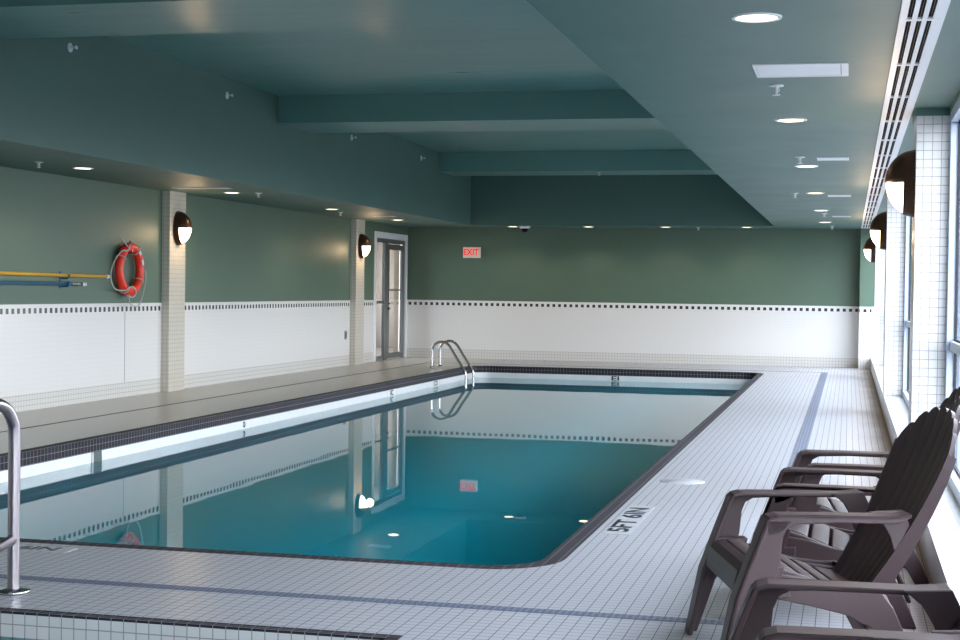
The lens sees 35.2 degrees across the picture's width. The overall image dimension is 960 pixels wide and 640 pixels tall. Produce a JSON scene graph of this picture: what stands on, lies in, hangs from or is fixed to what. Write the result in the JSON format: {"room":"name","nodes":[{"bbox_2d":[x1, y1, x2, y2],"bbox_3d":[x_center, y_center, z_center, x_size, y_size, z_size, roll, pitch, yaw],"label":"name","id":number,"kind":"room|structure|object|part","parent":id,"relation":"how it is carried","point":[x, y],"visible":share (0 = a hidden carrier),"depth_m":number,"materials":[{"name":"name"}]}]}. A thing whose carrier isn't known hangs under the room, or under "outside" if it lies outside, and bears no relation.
{"room":"indoor swimming pool","nodes":[
{"label":"indoor swimming pool","id":0,"kind":"room"},
{"bbox_2d":[0,166,407,414],"bbox_3d":[-5.186,-0.918,13.475,0.250,3.850,31.750,1,1,14],"label":"wall","id":1,"kind":"structure","parent":0,"point":[267,289],"depth_m":18.07,"materials":[{"name":"paint"}]},
{"bbox_2d":[59,271,69,287],"bbox_3d":[-4.390,-0.424,16.012,0.114,0.180,0.050,1,1,14],"label":"bracket","id":2,"kind":"object","parent":1,"relation":"attached to","point":[60,278],"visible":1,"depth_m":16.00,"materials":[{"name":"blue metal"}]},
{"bbox_2d":[0,280,86,285],"bbox_3d":[-4.819,-0.355,14.203,0.052,0.056,4.520,1,1,14],"label":"pole","id":3,"kind":"object","parent":2,"relation":"attached to","point":[2,282],"visible":1,"depth_m":15.46,"materials":[{"name":"blue metal"}]},
{"bbox_2d":[0,271,109,278],"bbox_3d":[-4.730,-0.453,14.561,0.044,0.060,4.860,1,1,14],"label":"pole","id":4,"kind":"object","parent":2,"relation":"attached to","point":[1,272],"visible":1,"depth_m":15.71,"materials":[{"name":"yellow metal"}]},
{"bbox_2d":[124,343,124,381],"bbox_3d":[-4.105,0.313,17.471,0.003,0.815,0.005,1,1,14],"label":"trim","id":5,"kind":"structure","parent":1,"relation":"attached to","point":[124,343],"depth_m":17.47,"materials":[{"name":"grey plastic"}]},
{"bbox_2d":[110,237,146,306],"bbox_3d":[-4.050,-0.547,17.317,0.150,0.797,0.836,1,1,14],"label":"buoy","id":6,"kind":"object","parent":1,"relation":"hanging from","point":[127,248],"visible":1,"depth_m":17.31,"materials":[{"name":"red plastic"}]},
{"bbox_2d":[161,191,185,391],"bbox_3d":[-3.769,-0.351,18.595,0.100,2.445,0.450,1,1,14],"label":"column","id":7,"kind":"structure","parent":1,"relation":"attached to","point":[173,255],"depth_m":18.45,"materials":[{"name":"beige tile"}]},
{"bbox_2d":[173,211,191,244],"bbox_3d":[-3.622,-1.125,18.546,0.180,0.424,0.274,1,1,14],"label":"wall sconce","id":8,"kind":"object","parent":7,"relation":"attached to","point":[182,225],"visible":1,"depth_m":18.46,"materials":[{"name":"brown metal"}]},
{"bbox_3d":[-3.704,-1.127,18.566,0.012,0.424,0.274,1,1,14],"label":"plate","id":9,"kind":"part","parent":8,"relation":"part of","materials":[{"name":"brown metal"}]},
{"bbox_3d":[-3.601,-1.051,18.543,0.119,0.233,0.245,1,1,14],"label":"lamp glass","id":10,"kind":"part","parent":8,"relation":"part of","materials":[{"name":"white glass"}]},
{"bbox_2d":[349,219,364,364],"bbox_3d":[-2.074,-0.469,25.541,0.100,2.445,0.450,1,1,14],"label":"column","id":11,"kind":"structure","parent":1,"relation":"attached to","point":[356,347],"depth_m":25.35,"materials":[{"name":"beige tile"}]},
{"bbox_2d":[358,234,370,258],"bbox_3d":[-1.927,-1.244,25.492,0.180,0.424,0.274,1,1,14],"label":"wall sconce","id":12,"kind":"object","parent":11,"relation":"attached to","point":[364,244],"visible":1,"depth_m":25.41,"materials":[{"name":"white glass"}]},
{"bbox_3d":[-1.906,-1.169,25.488,0.119,0.233,0.245,1,1,14],"label":"lamp glass","id":13,"kind":"part","parent":12,"relation":"part of","materials":[{"name":"white glass"}]},
{"bbox_2d":[373,231,407,361],"bbox_3d":[-1.631,-0.432,27.569,0.101,2.300,2.000,1,1,14],"label":"door","id":14,"kind":"structure","parent":1,"relation":"in","point":[388,240],"depth_m":27.46,"materials":[{"name":"white metal"}]},
{"bbox_2d":[376,242,399,351],"bbox_3d":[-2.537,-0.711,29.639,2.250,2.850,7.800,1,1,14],"label":"door glass","id":15,"kind":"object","parent":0,"point":[394,280],"depth_m":33.41,"materials":[{"name":"glass"}]},
{"bbox_2d":[376,347,402,360],"bbox_3d":[-2.435,0.717,29.638,2.500,0.098,7.800,1,1,14],"label":"floor","id":16,"kind":"structure","parent":0,"point":[378,349],"depth_m":31.05,"materials":[{"name":"carpet"}]},
{"bbox_2d":[108,23,689,151],"bbox_3d":[-0.823,-2.666,12.252,9.245,0.290,32.000,1,1,14],"label":"ceiling","id":17,"kind":"structure","parent":0,"point":[537,56],"depth_m":15.37,"materials":[{"name":"teal paint"}]},
{"bbox_2d":[0,0,549,38],"bbox_3d":[-1.383,-2.336,10.773,5.348,0.325,1.250,1,1,14],"label":"beam","id":18,"kind":"structure","parent":17,"relation":"attached to","point":[19,19],"depth_m":10.79,"materials":[{"name":"teal paint"}]},
{"bbox_2d":[278,89,666,132],"bbox_3d":[0.345,-2.456,17.854,5.348,0.325,1.170,1,1,14],"label":"beam","id":19,"kind":"structure","parent":17,"relation":"attached to","point":[617,109],"depth_m":17.51,"materials":[{"name":"teal paint"}]},
{"bbox_2d":[440,150,717,175],"bbox_3d":[2.045,-2.575,24.819,5.348,0.325,0.930,1,1,14],"label":"ceiling beam","id":20,"kind":"structure","parent":17,"relation":"attached to","point":[608,162],"depth_m":24.54,"materials":[{"name":"teal paint"}]},
{"bbox_2d":[0,357,933,639],"bbox_3d":[-0.989,1.036,12.356,8.505,0.001,31.500,1,1,14],"label":"floor","id":21,"kind":"structure","parent":0,"point":[651,570],"depth_m":7.11,"materials":[{"name":"tile"}]},
{"bbox_2d":[0,399,30,595],"bbox_3d":[-2.071,1.188,5.912,0.140,1.730,1.056,1,1,14],"label":"handrail","id":22,"kind":"object","parent":21,"relation":"on","point":[11,542],"visible":1,"depth_m":6.33,"materials":[{"name":"metal"}]},
{"bbox_3d":[-2.073,0.991,5.886,0.044,0.169,0.966,1,1,14],"label":"rail","id":23,"kind":"part","parent":22,"relation":"part of","materials":[{"name":"metal"}]},
{"bbox_3d":[-2.076,1.188,5.891,0.050,1.730,1.012,1,1,14],"label":"rail","id":24,"kind":"part","parent":22,"relation":"part of","materials":[{"name":"metal"}]},
{"bbox_2d":[20,545,77,552],"bbox_3d":[-2.293,1.117,7.445,0.620,0.002,0.130,1,1,14],"label":"depth marker","id":25,"kind":"object","parent":21,"relation":"on","point":[22,547],"visible":0.85,"depth_m":7.40,"materials":[{"name":"white tile"}]},
{"bbox_2d":[0,613,369,639],"bbox_3d":[-2.595,1.652,4.684,3.900,0.938,2.915,1,1,14],"label":"tub basin","id":26,"kind":"object","parent":21,"relation":"in","point":[11,625],"depth_m":5.89,"materials":[{"name":"white tile"}]},
{"bbox_2d":[0,637,39,639],"bbox_3d":[-2.590,1.276,4.676,3.900,0.001,2.915,1,1,14],"label":"water","id":27,"kind":"object","parent":26,"relation":"in","point":[1,638],"depth_m":5.97,"materials":[{"name":"teal liquid"}]},
{"bbox_2d":[0,607,402,639],"bbox_3d":[-2.588,1.177,4.675,4.000,0.012,3.015,1,1,14],"label":"hot tub edge","id":28,"kind":"structure","parent":26,"relation":"on","point":[302,631],"depth_m":5.82,"materials":[{"name":"tile"}]},
{"bbox_2d":[0,362,827,624],"bbox_3d":[0.086,0.969,16.243,6.850,0.004,19.675,1,1,14],"label":"floor stripe","id":29,"kind":"structure","parent":21,"relation":"on","point":[803,439],"depth_m":6.42,"materials":[{"name":"grey tile"}]},
{"bbox_2d":[429,340,474,380],"bbox_3d":[-0.454,1.010,24.990,0.680,1.353,0.600,1,1,14],"label":"pool ladder","id":30,"kind":"object","parent":21,"relation":"on","point":[445,341],"visible":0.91,"depth_m":24.80,"materials":[{"name":"metal"}]},
{"bbox_2d":[601,505,654,534],"bbox_3d":[0.856,1.135,8.623,0.150,0.002,1.120,1,1,14],"label":"depth marker","id":31,"kind":"object","parent":21,"relation":"on","point":[626,523],"visible":1,"depth_m":8.57,"materials":[{"name":"white tile"}]},
{"bbox_2d":[660,478,704,483],"bbox_3d":[1.389,1.106,10.386,0.310,0.004,0.310,1,1,14],"label":"skimmer cover","id":32,"kind":"object","parent":21,"relation":"on","point":[667,480],"visible":1,"depth_m":10.36,"materials":[{"name":"white plastic"}]},
{"bbox_2d":[685,407,957,639],"bbox_3d":[1.249,0.758,5.485,0.890,0.896,0.670,1,1,-2],"label":"lounge chair","id":33,"kind":"object","parent":21,"relation":"on","point":[919,465],"visible":0.86,"depth_m":5.39,"materials":[{"name":"brown plastic"}]},
{"bbox_3d":[0.916,0.930,5.768,0.252,0.530,0.085,1,1,-2],"label":"leg","id":34,"kind":"part","parent":33,"relation":"part of","materials":[{"name":"brown plastic"}]},
{"bbox_3d":[0.940,0.943,5.184,0.252,0.530,0.085,1,1,-2],"label":"leg","id":35,"kind":"part","parent":33,"relation":"part of","materials":[{"name":"brown plastic"}]},
{"bbox_3d":[1.139,0.920,5.484,0.549,0.178,0.524,1,1,-2],"label":"seat","id":36,"kind":"part","parent":33,"relation":"part of","materials":[{"name":"brown plastic"}]},
{"bbox_3d":[1.210,0.717,5.763,0.524,0.141,0.110,1,1,-2],"label":"armrest","id":37,"kind":"part","parent":33,"relation":"part of","materials":[{"name":"brown plastic"}]},
{"bbox_3d":[1.232,0.729,5.203,0.524,0.141,0.110,1,1,-2],"label":"armrest","id":38,"kind":"part","parent":33,"relation":"part of","materials":[{"name":"brown plastic"}]},
{"bbox_3d":[1.508,0.660,5.493,0.375,0.694,0.576,1,1,-2],"label":"backrest","id":39,"kind":"part","parent":33,"relation":"part of","materials":[{"name":"brown plastic"}]},
{"bbox_2d":[728,578,959,639],"bbox_3d":[0.957,0.791,3.646,0.890,0.896,0.670,1,1,9],"label":"lounge chair","id":40,"kind":"object","parent":21,"relation":"on","point":[939,601],"visible":1,"depth_m":3.88,"materials":[{"name":"brown plastic"}]},
{"bbox_3d":[0.684,0.963,3.987,0.252,0.530,0.085,1,1,9],"label":"leg","id":41,"kind":"part","parent":40,"relation":"part of","materials":[{"name":"brown plastic"}]},
{"bbox_3d":[0.595,0.974,3.409,0.252,0.530,0.085,1,1,9],"label":"leg","id":42,"kind":"part","parent":40,"relation":"part of","materials":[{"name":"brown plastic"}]},
{"bbox_3d":[0.887,0.761,3.373,0.524,0.141,0.110,1,1,9],"label":"armrest","id":43,"kind":"part","parent":40,"relation":"part of","materials":[{"name":"brown plastic"}]},
{"bbox_3d":[1.213,0.695,3.606,0.375,0.694,0.576,1,1,9],"label":"backrest","id":44,"kind":"part","parent":40,"relation":"part of","materials":[{"name":"brown plastic"}]},
{"bbox_2d":[752,396,959,628],"bbox_3d":[1.515,0.747,6.207,0.890,0.896,0.670,1,1,14],"label":"lounge chair","id":45,"kind":"object","parent":21,"relation":"on","point":[808,541],"visible":0.25,"depth_m":5.98,"materials":[{"name":"brown plastic"}]},
{"bbox_3d":[1.133,0.928,6.002,0.252,0.530,0.085,1,1,14],"label":"leg","id":46,"kind":"part","parent":45,"relation":"part of","materials":[{"name":"brown plastic"}]},
{"bbox_3d":[1.272,0.919,6.571,0.252,0.530,0.085,1,1,14],"label":"leg","id":47,"kind":"part","parent":45,"relation":"part of","materials":[{"name":"brown plastic"}]},
{"bbox_3d":[1.408,0.909,6.236,0.549,0.178,0.524,1,1,14],"label":"seat","id":48,"kind":"part","parent":45,"relation":"part of","materials":[{"name":"brown plastic"}]},
{"bbox_3d":[1.421,0.716,5.941,0.524,0.141,0.110,1,1,14],"label":"armrest","id":49,"kind":"part","parent":45,"relation":"part of","materials":[{"name":"brown plastic"}]},
{"bbox_3d":[1.554,0.707,6.485,0.524,0.141,0.110,1,1,14],"label":"armrest","id":50,"kind":"part","parent":45,"relation":"part of","materials":[{"name":"brown plastic"}]},
{"bbox_3d":[1.766,0.651,6.144,0.375,0.694,0.576,1,1,14],"label":"backrest","id":51,"kind":"part","parent":45,"relation":"part of","materials":[{"name":"brown plastic"}]},
{"bbox_2d":[791,386,959,583],"bbox_3d":[1.777,0.735,6.961,0.890,0.896,0.670,1,1,9],"label":"lounge chair","id":52,"kind":"object","parent":21,"relation":"on","point":[804,458],"visible":0.13,"depth_m":6.70,"materials":[{"name":"brown plastic"}]},
{"bbox_3d":[1.503,0.907,7.302,0.252,0.530,0.085,1,1,9],"label":"leg","id":53,"kind":"part","parent":52,"relation":"part of","materials":[{"name":"brown plastic"}]},
{"bbox_3d":[1.414,0.918,6.724,0.252,0.530,0.085,1,1,9],"label":"leg","id":54,"kind":"part","parent":52,"relation":"part of","materials":[{"name":"brown plastic"}]},
{"bbox_3d":[1.668,0.897,6.981,0.549,0.178,0.524,1,1,9],"label":"seat","id":55,"kind":"part","parent":52,"relation":"part of","materials":[{"name":"brown plastic"}]},
{"bbox_3d":[1.791,0.695,7.242,0.524,0.141,0.110,1,1,9],"label":"armrest","id":56,"kind":"part","parent":52,"relation":"part of","materials":[{"name":"brown plastic"}]},
{"bbox_3d":[1.706,0.705,6.688,0.524,0.141,0.110,1,1,9],"label":"armrest","id":57,"kind":"part","parent":52,"relation":"part of","materials":[{"name":"brown plastic"}]},
{"bbox_3d":[2.033,0.638,6.920,0.375,0.694,0.576,1,1,9],"label":"backrest","id":58,"kind":"part","parent":52,"relation":"part of","materials":[{"name":"brown plastic"}]},
{"bbox_2d":[0,0,959,228],"bbox_3d":[-0.777,-2.082,12.251,8.855,1.355,31.500,1,1,14],"label":"ceiling","id":59,"kind":"structure","parent":0,"point":[136,116],"depth_m":13.81,"materials":[{"name":"teal paint"}]},
{"bbox_2d":[68,43,77,51],"bbox_3d":[-3.530,-2.365,13.123,0.064,0.084,0.084,1,1,14],"label":"sprinkler","id":60,"kind":"object","parent":59,"relation":"attached to","point":[71,47],"visible":1,"depth_m":13.12,"materials":[{"name":"white metal"}]},
{"bbox_2d":[72,167,93,168],"bbox_3d":[-3.920,-1.498,14.932,0.210,0.007,0.210,1,1,14],"label":"recessed light","id":61,"kind":"object","parent":59,"relation":"in","point":[72,167],"visible":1,"depth_m":14.91,"materials":[{"name":"white glass"}]},
{"bbox_2d":[172,187,232,188],"bbox_3d":[-3.261,-1.547,17.756,0.682,0.006,0.202,1,1,14],"label":"ceiling access panel","id":62,"kind":"object","parent":59,"relation":"attached to","point":[172,187],"visible":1,"depth_m":17.73,"materials":[{"name":"white metal"}]},
{"bbox_3d":[-3.277,-1.548,17.760,0.600,0.004,0.178,1,1,14],"label":"panel","id":63,"kind":"part","parent":62,"relation":"part of","materials":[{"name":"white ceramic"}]},
{"bbox_2d":[225,92,232,98],"bbox_3d":[-2.721,-2.441,16.435,0.064,0.084,0.084,1,1,14],"label":"sprinkler","id":64,"kind":"object","parent":59,"relation":"attached to","point":[227,95],"visible":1,"depth_m":16.43,"materials":[{"name":"white metal"}]},
{"bbox_2d":[519,226,529,231],"bbox_3d":[0.803,-1.633,27.161,0.200,0.108,0.200,1,1,14],"label":"dome camera","id":65,"kind":"object","parent":59,"relation":"attached to","point":[524,228],"visible":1,"depth_m":27.11,"materials":[{"name":"white plastic"}]},
{"bbox_2d":[731,12,781,22],"bbox_3d":[1.148,-1.254,6.277,0.210,0.007,0.210,1,1,14],"label":"recessed light","id":66,"kind":"object","parent":59,"relation":"in","point":[756,17],"visible":1,"depth_m":6.26,"materials":[{"name":"white glass"}]},
{"bbox_2d":[737,15,776,20],"bbox_3d":[1.148,-1.254,6.277,0.168,0.005,0.168,1,1,14],"label":"diffuser","id":67,"kind":"object","parent":66,"relation":"attached to","point":[739,17],"depth_m":6.27,"materials":[{"name":"white plastic"}]},
{"bbox_2d":[769,84,783,95],"bbox_3d":[1.632,-1.265,8.331,0.084,0.055,0.084,1,1,14],"label":"sprinkler head","id":68,"kind":"object","parent":59,"relation":"attached to","point":[776,86],"visible":1,"depth_m":8.32},
{"bbox_2d":[775,118,806,121],"bbox_3d":[2.052,-1.317,9.978,0.210,0.007,0.210,1,1,14],"label":"recessed light","id":69,"kind":"object","parent":59,"relation":"in","point":[781,119],"visible":1,"depth_m":9.96,"materials":[{"name":"white glass"}]},
{"bbox_2d":[778,119,802,121],"bbox_3d":[2.052,-1.317,9.978,0.168,0.005,0.168,1,1,14],"label":"diffuser","id":70,"kind":"object","parent":69,"relation":"attached to","point":[779,120],"depth_m":9.97,"materials":[{"name":"white plastic"}]},
{"bbox_2d":[795,157,804,163],"bbox_3d":[2.684,-1.340,12.685,0.084,0.055,0.084,1,1,14],"label":"sprinkler head","id":71,"kind":"object","parent":59,"relation":"attached to","point":[799,158],"visible":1,"depth_m":12.68},
{"bbox_2d":[752,62,848,77],"bbox_3d":[1.645,-1.278,7.741,0.470,0.006,0.450,1,1,14],"label":"ceiling access panel","id":72,"kind":"object","parent":59,"relation":"attached to","point":[792,69],"visible":1,"depth_m":7.72,"materials":[{"name":"white metal"}]},
{"bbox_2d":[795,165,817,167],"bbox_3d":[2.929,-1.378,13.572,0.210,0.007,0.210,1,1,14],"label":"recessed light","id":73,"kind":"object","parent":59,"relation":"in","point":[801,166],"visible":1,"depth_m":13.55,"materials":[{"name":"white glass"}]},
{"bbox_2d":[806,192,823,193],"bbox_3d":[3.806,-1.440,17.166,0.210,0.007,0.210,1,1,14],"label":"recessed light","id":74,"kind":"object","parent":59,"relation":"in","point":[808,192],"visible":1,"depth_m":17.18,"materials":[{"name":"white glass"}]},
{"bbox_2d":[817,157,848,160],"bbox_3d":[2.985,-1.362,12.786,0.263,0.006,0.270,1,1,14],"label":"ceiling access panel","id":75,"kind":"object","parent":59,"relation":"attached to","point":[818,158],"visible":1,"depth_m":12.76,"materials":[{"name":"white metal"}]},
{"bbox_3d":[2.979,-1.363,12.787,0.232,0.004,0.238,1,1,14],"label":"panel","id":76,"kind":"part","parent":75,"relation":"part of","materials":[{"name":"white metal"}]},
{"bbox_2d":[828,195,850,196],"bbox_3d":[4.180,-1.444,17.589,0.263,0.006,0.270,1,1,14],"label":"ceiling access panel","id":77,"kind":"object","parent":59,"relation":"attached to","point":[828,195],"visible":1,"depth_m":17.61,"materials":[{"name":"white metal"}]},
{"bbox_2d":[861,0,950,228],"bbox_3d":[3.644,-1.369,13.706,0.180,0.013,25.400,1,1,14],"label":"ceiling vent","id":78,"kind":"object","parent":59,"relation":"in","point":[920,22],"visible":0.9,"depth_m":7.98,"materials":[{"name":"white metal"}]},
{"bbox_2d":[407,228,874,367],"bbox_3d":[3.038,-1.097,27.680,8.995,3.850,0.250,1,1,14],"label":"wall","id":79,"kind":"structure","parent":0,"point":[759,297],"depth_m":27.60,"materials":[{"name":"paint"}]},
{"bbox_2d":[463,247,480,257],"bbox_3d":[-0.153,-1.262,28.293,0.330,0.200,0.066,1,1,14],"label":"exit sign","id":80,"kind":"object","parent":79,"relation":"attached to","point":[468,252],"visible":1,"depth_m":28.26,"materials":[{"name":"white plastic"}]},
{"bbox_2d":[858,229,871,368],"bbox_3d":[6.750,-0.370,26.477,0.207,2.445,0.350,1,1,14],"label":"wall","id":81,"kind":"structure","parent":0,"point":[865,296],"depth_m":26.31,"materials":[{"name":"tile"}]},
{"bbox_2d":[871,357,959,604],"bbox_3d":[3.311,1.165,11.308,0.350,0.500,31.500,1,1,14],"label":"window sill","id":82,"kind":"structure","parent":0,"point":[940,540],"depth_m":7.29,"materials":[{"name":"white paint"}]},
{"bbox_2d":[873,245,885,365],"bbox_3d":[6.322,-0.392,23.544,0.350,2.197,0.450,1,1,14],"label":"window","id":83,"kind":"structure","parent":82,"relation":"on","point":[879,284],"depth_m":23.36,"materials":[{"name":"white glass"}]},
{"bbox_2d":[863,237,875,262],"bbox_3d":[6.074,-1.098,23.593,0.180,0.424,0.274,1,1,14],"label":"wall sconce","id":84,"kind":"object","parent":83,"relation":"attached to","point":[869,248],"visible":0.87,"depth_m":23.50,"materials":[{"name":"white glass"}]},
{"bbox_3d":[6.051,-1.025,23.599,0.119,0.233,0.245,1,1,14],"label":"lamp glass","id":85,"kind":"part","parent":84,"relation":"part of","materials":[{"name":"white glass"}]},
{"bbox_2d":[883,195,905,396],"bbox_3d":[4.615,-0.273,16.550,0.350,2.197,0.450,1,1,14],"label":"column","id":86,"kind":"structure","parent":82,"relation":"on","point":[896,221],"depth_m":16.35,"materials":[{"name":"white tile"}]},
{"bbox_2d":[869,211,886,249],"bbox_3d":[4.368,-0.979,16.599,0.180,0.424,0.274,1,1,14],"label":"wall sconce","id":87,"kind":"object","parent":86,"relation":"attached to","point":[878,227],"visible":1,"depth_m":16.50,"materials":[{"name":"brown metal"}]},
{"bbox_3d":[4.345,-0.905,16.606,0.119,0.233,0.245,1,1,14],"label":"lamp glass","id":88,"kind":"part","parent":87,"relation":"part of","materials":[{"name":"white glass"}]},
{"bbox_3d":[4.449,-0.978,16.579,0.012,0.424,0.274,1,1,14],"label":"plate","id":89,"kind":"part","parent":87,"relation":"part of","materials":[{"name":"brown metal"}]},
{"bbox_2d":[902,216,911,407],"bbox_3d":[3.818,-0.223,12.988,0.100,2.220,6.850,1,1,14],"label":"window","id":90,"kind":"structure","parent":82,"relation":"on","point":[908,239],"depth_m":16.26,"materials":[{"name":"clear glass"}]},
{"bbox_3d":[3.828,-0.223,12.986,0.001,2.100,6.750,1,1,14],"label":"pane","id":91,"kind":"part","parent":90,"relation":"part of","materials":[{"name":"clear glass"}]},
{"bbox_2d":[908,115,949,423],"bbox_3d":[2.885,-0.152,9.460,0.350,2.197,0.450,1,1,14],"label":"column","id":92,"kind":"structure","parent":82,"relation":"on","point":[929,258],"depth_m":9.26,"materials":[{"name":"white tile"}]},
{"bbox_2d":[885,150,914,216],"bbox_3d":[2.637,-0.858,9.508,0.180,0.424,0.274,1,1,14],"label":"wall sconce","id":93,"kind":"object","parent":92,"relation":"attached to","point":[900,175],"visible":1,"depth_m":9.41,"materials":[{"name":"brown metal"}]},
{"bbox_3d":[2.614,-0.784,9.515,0.119,0.233,0.245,1,1,14],"label":"lamp glass","id":94,"kind":"part","parent":93,"relation":"part of","materials":[{"name":"white glass"}]},
{"bbox_3d":[2.719,-0.857,9.488,0.012,0.424,0.274,1,1,14],"label":"plate","id":95,"kind":"part","parent":93,"relation":"part of","materials":[{"name":"brown metal"}]},
{"bbox_2d":[912,108,949,123],"bbox_3d":[2.895,-1.274,9.438,0.360,0.048,0.450,1,1,14],"label":"cap","id":96,"kind":"object","parent":92,"relation":"on","point":[918,111],"visible":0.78,"depth_m":9.24,"materials":[{"name":"teal paint"}]},
{"bbox_2d":[945,96,959,505],"bbox_3d":[2.100,-0.103,5.946,0.100,2.220,6.750,1,1,14],"label":"window","id":97,"kind":"structure","parent":82,"relation":"on","point":[952,368],"depth_m":9.16,"materials":[{"name":"clear glass"}]},
{"bbox_3d":[2.109,-0.103,5.944,0.001,2.100,6.650,1,1,14],"label":"pane","id":98,"kind":"part","parent":97,"relation":"part of","materials":[{"name":"clear glass"}]},
{"bbox_2d":[950,89,959,111],"bbox_3d":[3.446,-1.992,11.222,0.160,1.380,31.500,1,1,14],"label":"wall","id":99,"kind":"structure","parent":0,"point":[958,93],"depth_m":8.77,"materials":[{"name":"paint"}]},
{"bbox_3d":[0.082,1.823,16.437,4.740,1.190,18.090,1,1,14],"label":"basin","id":100,"kind":"object","parent":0,"visible":0},
{"bbox_2d":[0,372,749,482],"bbox_3d":[0.091,1.154,16.423,4.740,0.148,18.090,1,1,14],"label":"wall","id":101,"kind":"structure","parent":100,"relation":"on","point":[50,466],"depth_m":16.91,"materials":[{"name":"white tile"}]},
{"bbox_2d":[91,450,102,462],"bbox_3d":[-3.235,1.184,12.772,0.014,0.148,0.180,1,1,14],"label":"skimmer","id":102,"kind":"object","parent":101,"relation":"attached to","point":[97,456],"visible":0.48,"depth_m":12.77,"materials":[{"name":"white plastic"}]},
{"bbox_2d":[0,378,743,564],"bbox_3d":[0.090,1.168,16.423,4.740,0.001,18.090,1,1,14],"label":"pool water","id":103,"kind":"object","parent":101,"relation":"in","point":[477,471],"visible":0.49,"depth_m":11.91,"materials":[{"name":"teal liquid"}]},
{"bbox_2d":[0,366,762,568],"bbox_3d":[0.092,1.024,16.421,4.940,0.112,18.290,1,1,14],"label":"pool coping","id":104,"kind":"object","parent":101,"relation":"on","point":[36,455],"visible":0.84,"depth_m":13.62,"materials":[{"name":"tile"}]},
{"bbox_2d":[388,389,394,396],"bbox_3d":[-1.226,1.012,21.009,0.006,0.090,0.340,1,1,14],"label":"depth marker","id":105,"kind":"object","parent":101,"relation":"attached to","point":[390,392],"visible":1,"depth_m":20.99,"materials":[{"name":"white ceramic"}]},
{"bbox_2d":[433,380,438,386],"bbox_3d":[-0.681,0.974,23.243,0.006,0.090,0.340,1,1,14],"label":"depth marker","id":106,"kind":"object","parent":101,"relation":"attached to","point":[436,382],"visible":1,"depth_m":23.25,"materials":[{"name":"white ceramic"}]},
{"bbox_2d":[606,376,623,380],"bbox_3d":[2.254,0.977,25.201,0.300,0.090,0.006,1,1,14],"label":"depth marker","id":107,"kind":"object","parent":101,"relation":"attached to","point":[608,378],"visible":1,"depth_m":25.20,"materials":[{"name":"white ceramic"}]}
]}

